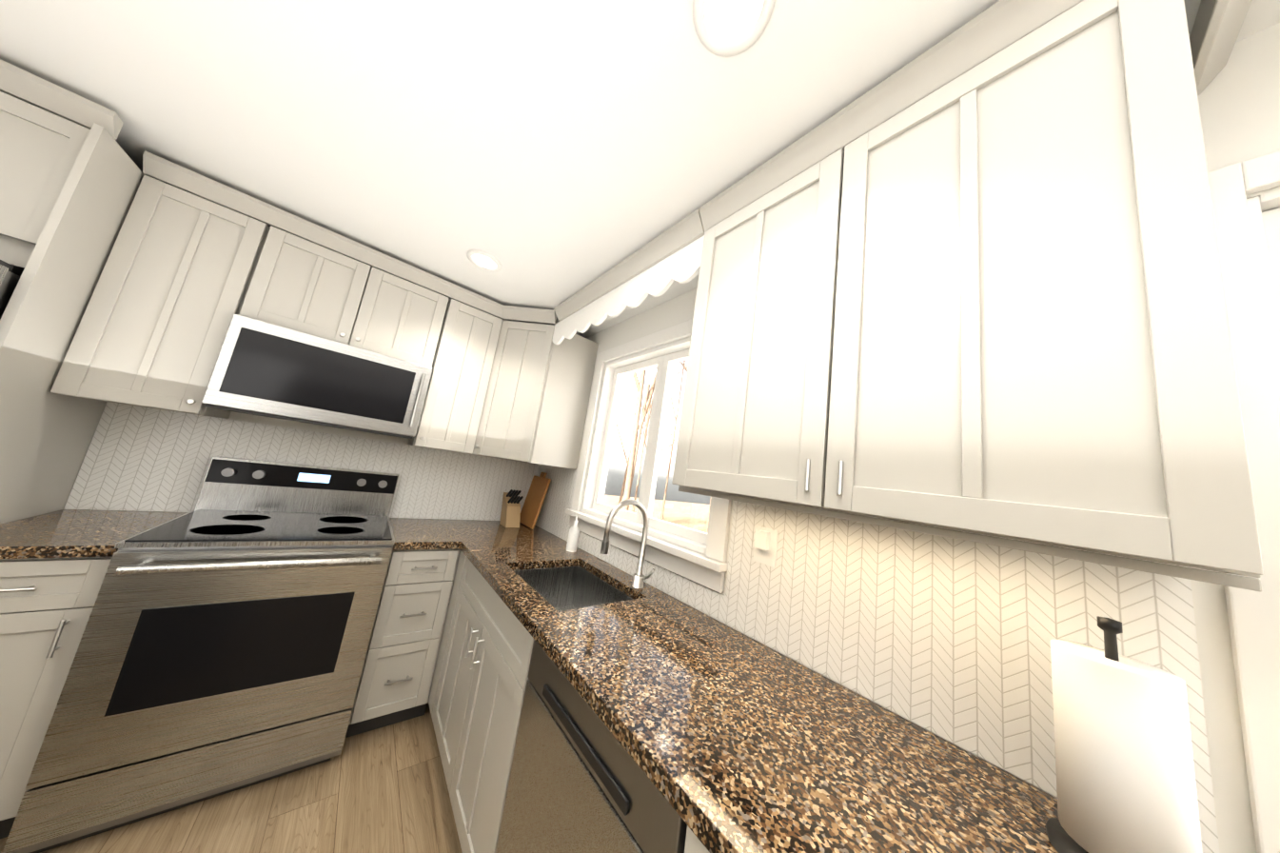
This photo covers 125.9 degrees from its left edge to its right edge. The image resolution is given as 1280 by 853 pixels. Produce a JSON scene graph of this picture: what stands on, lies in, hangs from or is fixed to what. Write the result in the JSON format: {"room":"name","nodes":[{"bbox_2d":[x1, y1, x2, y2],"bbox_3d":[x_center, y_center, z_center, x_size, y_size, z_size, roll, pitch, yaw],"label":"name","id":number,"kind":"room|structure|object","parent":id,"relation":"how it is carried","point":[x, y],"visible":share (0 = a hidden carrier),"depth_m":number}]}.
{"room":"kitchen","nodes":[
{"label":"kitchen","id":0,"kind":"room"},
{"bbox_2d":[0,702,462,852],"bbox_3d":[-1.243,1.272,-0.122,4.070,0.100,4.220,15,-11,-38],"label":"floor","id":1,"kind":"structure","parent":0,"point":[384,789],"depth_m":1.21},
{"bbox_2d":[0,259,20,319],"bbox_3d":[-2.539,0.272,0.779,0.896,1.755,0.763,15,-11,-38],"label":"refrigerator","id":2,"kind":"object","parent":1,"relation":"on","point":[9,281],"visible":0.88,"depth_m":1.00},
{"bbox_2d":[0,556,111,838],"bbox_3d":[-2.165,0.840,1.177,0.347,0.872,0.620,15,-11,-38],"label":"base cabinet","id":3,"kind":"object","parent":1,"relation":"on","point":[47,604],"depth_m":1.02},
{"bbox_2d":[0,509,188,558],"bbox_3d":[-2.092,0.393,1.236,0.347,0.037,0.625,15,-11,-38],"label":"countertop","id":4,"kind":"structure","parent":3,"relation":"on","point":[63,533],"depth_m":1.15},
{"bbox_2d":[1,455,399,852],"bbox_3d":[-1.672,0.797,1.482,0.746,1.190,0.765,15,-11,-38],"label":"range","id":5,"kind":"object","parent":1,"relation":"on","point":[223,646],"visible":1,"depth_m":1.20},
{"bbox_2d":[345,549,399,737],"bbox_3d":[-1.764,0.950,1.507,0.841,0.872,0.620,15,-11,-38],"label":"base cabinet","id":6,"kind":"object","parent":1,"relation":"on","point":[379,622],"depth_m":1.54},
{"bbox_2d":[389,517,460,550],"bbox_3d":[-1.283,0.614,1.901,0.275,0.037,0.627,15,-11,-38],"label":"countertop","id":7,"kind":"structure","parent":6,"relation":"on","point":[409,534],"depth_m":1.81},
{"bbox_2d":[357,548,460,733],"bbox_3d":[-1.338,1.067,1.858,0.326,0.872,0.620,15,-11,-38],"label":"base cabinet","id":8,"kind":"object","parent":1,"relation":"on","point":[404,664],"depth_m":1.63},
{"bbox_2d":[428,550,579,852],"bbox_3d":[-0.464,1.140,1.504,0.620,0.874,0.967,15,-11,-38],"label":"base cabinet","id":9,"kind":"object","parent":1,"relation":"on","point":[478,686],"depth_m":1.26},
{"bbox_2d":[477,621,533,852],"bbox_3d":[0.045,1.120,0.893,0.620,0.874,0.749,15,-11,-38],"label":"base cabinet","id":10,"kind":"object","parent":1,"relation":"on","point":[509,724],"depth_m":1.00},
{"bbox_2d":[495,639,687,852],"bbox_3d":[0.034,1.120,0.884,0.612,0.868,0.615,15,-11,-38],"label":"dishwasher","id":11,"kind":"object","parent":1,"relation":"on","point":[580,781],"visible":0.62,"depth_m":0.74},
{"bbox_2d":[684,825,709,852],"bbox_3d":[0.417,1.106,0.446,0.620,0.874,0.538,15,-11,-38],"label":"base cabinet","id":12,"kind":"object","parent":1,"relation":"on","point":[693,844],"depth_m":0.51},
{"bbox_2d":[445,519,1058,852],"bbox_3d":[-0.263,0.781,1.344,0.644,0.237,2.780,15,-11,-38],"label":"countertop","id":13,"kind":"structure","parent":12,"relation":"on","point":[729,739],"depth_m":0.68},
{"bbox_2d":[499,489,523,527],"bbox_3d":[-0.940,0.591,2.397,0.100,0.255,0.190,15,-11,-38],"label":"knife block","id":14,"kind":"object","parent":13,"relation":"on","point":[510,515],"visible":1,"depth_m":2.36},
{"bbox_2d":[519,472,551,529],"bbox_3d":[-0.805,0.549,2.504,0.086,0.406,0.290,15,-11,-38],"label":"cutting board","id":15,"kind":"object","parent":13,"relation":"on","point":[534,501],"visible":0.9,"depth_m":2.47},
{"bbox_2d":[566,514,579,551],"bbox_3d":[-0.391,0.625,1.922,0.072,0.204,0.062,15,-11,-38],"label":"soap bottle","id":16,"kind":"object","parent":13,"relation":"on","point":[573,538],"visible":0.98,"depth_m":1.90},
{"bbox_2d":[600,498,655,588],"bbox_3d":[-0.038,0.506,1.393,0.250,0.377,0.119,15,-11,-38],"label":"faucet","id":17,"kind":"object","parent":13,"relation":"on","point":[639,577],"visible":1,"depth_m":1.44},
{"bbox_2d":[1045,615,1202,852],"bbox_3d":[0.746,0.493,0.511,0.150,0.362,0.150,15,-11,-38],"label":"paper towel holder","id":18,"kind":"object","parent":13,"relation":"on","point":[1125,770],"visible":1,"depth_m":0.48},
{"bbox_2d":[64,401,484,520],"bbox_3d":[-1.995,-0.372,1.862,3.120,3.700,0.150,15,-11,-38],"label":"wall","id":19,"kind":"structure","parent":0,"point":[237,416],"depth_m":1.86},
{"bbox_2d":[0,59,144,524],"bbox_3d":[-2.548,-0.028,0.895,0.945,2.375,0.608,15,-11,-38],"label":"upper cabinet","id":20,"kind":"object","parent":19,"relation":"attached to","point":[68,189],"visible":0.81,"depth_m":1.11},
{"bbox_2d":[50,150,278,418],"bbox_3d":[-2.040,-0.567,1.493,0.346,0.996,0.367,15,-11,-38],"label":"upper cabinet","id":21,"kind":"object","parent":19,"relation":"attached to","point":[186,275],"depth_m":1.34},
{"bbox_2d":[64,401,540,520],"bbox_3d":[-1.625,0.328,2.041,2.025,0.465,0.009,15,-11,-38],"label":"backsplash","id":22,"kind":"structure","parent":19,"relation":"attached to","point":[142,459],"depth_m":1.69},
{"bbox_2d":[240,208,450,367],"bbox_3d":[-1.589,-0.675,1.871,0.756,0.541,0.367,15,-11,-38],"label":"upper cabinet","id":23,"kind":"object","parent":19,"relation":"attached to","point":[299,284],"depth_m":1.69},
{"bbox_2d":[201,313,432,438],"bbox_3d":[-1.626,-0.206,1.760,0.750,0.414,0.466,15,-11,-38],"label":"microwave","id":24,"kind":"object","parent":23,"relation":"attached to","point":[265,369],"visible":1,"depth_m":1.57},
{"bbox_2d":[407,282,495,452],"bbox_3d":[-1.193,-0.337,2.176,0.358,0.996,0.388,15,-11,-38],"label":"upper cabinet","id":25,"kind":"object","parent":19,"relation":"attached to","point":[459,356],"depth_m":2.01},
{"bbox_2d":[461,301,598,469],"bbox_3d":[-0.806,-0.253,2.349,0.668,0.996,0.615,15,-11,-38],"label":"upper cabinet","id":26,"kind":"object","parent":19,"relation":"attached to","point":[530,404],"depth_m":2.14},
{"bbox_2d":[0,0,1279,337],"bbox_3d":[-0.504,-1.555,-2.571,7.170,0.100,8.930,15,-11,-38],"label":"ceiling","id":27,"kind":"structure","parent":0,"point":[550,154],"depth_m":0.98},
{"bbox_2d":[466,249,501,271],"bbox_3d":[-0.827,-0.878,1.737,0.169,0.011,0.169,0,-12,44],"label":"recessed light","id":28,"kind":"object","parent":27,"relation":"in","point":[483,260],"depth_m":1.73},
{"bbox_2d":[692,0,775,57],"bbox_3d":[0.197,-0.889,0.690,0.169,0.011,0.169,1,-12,41],"label":"recessed light","id":29,"kind":"object","parent":27,"relation":"in","point":[728,28],"depth_m":0.72},
{"bbox_2d":[540,22,1279,852],"bbox_3d":[1.960,0.444,-0.586,0.150,2.500,8.930,15,-11,-38],"label":"wall","id":30,"kind":"structure","parent":0,"point":[1238,100],"depth_m":0.61},
{"bbox_2d":[551,207,704,344],"bbox_3d":[-0.177,-0.656,1.668,0.068,0.230,1.259,15,-11,-38],"label":"scalloped valance","id":31,"kind":"object","parent":30,"relation":"attached to","point":[659,265],"visible":0.98,"depth_m":1.47},
{"bbox_2d":[565,318,731,592],"bbox_3d":[0.051,0.064,1.813,0.205,1.200,1.224,15,-11,-38],"label":"window","id":32,"kind":"structure","parent":30,"relation":"in","point":[709,569],"depth_m":1.83},
{"bbox_2d":[535,464,1219,852],"bbox_3d":[0.035,0.504,1.602,0.009,0.465,2.778,15,-11,-38],"label":"backsplash","id":33,"kind":"structure","parent":30,"relation":"attached to","point":[945,638],"depth_m":0.77},
{"bbox_2d":[752,525,778,567],"bbox_3d":[0.426,0.412,1.125,0.030,0.120,0.080,15,-11,-38],"label":"outlet","id":34,"kind":"object","parent":33,"relation":"attached to","point":[765,545],"visible":1,"depth_m":1.12},
{"bbox_2d":[671,0,1263,590],"bbox_3d":[0.618,-0.270,0.838,0.400,1.012,1.012,15,-11,-38],"label":"upper cabinet","id":35,"kind":"object","parent":30,"relation":"attached to","point":[969,280],"visible":1,"depth_m":0.57},
{"bbox_2d":[1207,150,1279,852],"bbox_3d":[1.290,0.555,0.174,0.172,2.120,0.960,15,-11,-38],"label":"door frame","id":36,"kind":"structure","parent":30,"relation":"attached to","point":[1253,616],"depth_m":0.54},
{"bbox_2d":[1261,207,1279,320],"bbox_3d":[1.257,0.576,0.138,0.107,2.015,0.814,15,-11,-38],"label":"entry door","id":37,"kind":"structure","parent":30,"relation":"in","point":[1271,221],"depth_m":0.59},
{"label":"outside","id":38,"kind":"structure","parent":0,"visible":0},
{"bbox_2d":[602,494,709,531],"bbox_3d":[32.534,13.507,30.336,89.800,0.100,90.000,15,-11,-38],"label":"ground","id":39,"kind":"structure","parent":38,"point":[675,516],"depth_m":43.49},
{"bbox_2d":[615,359,710,532],"bbox_3d":[15.322,-2.056,14.886,35.302,20.732,42.223,15,-11,-38],"label":"trees","id":40,"kind":"object","parent":39,"relation":"on","point":[629,467],"depth_m":17.87}
]}

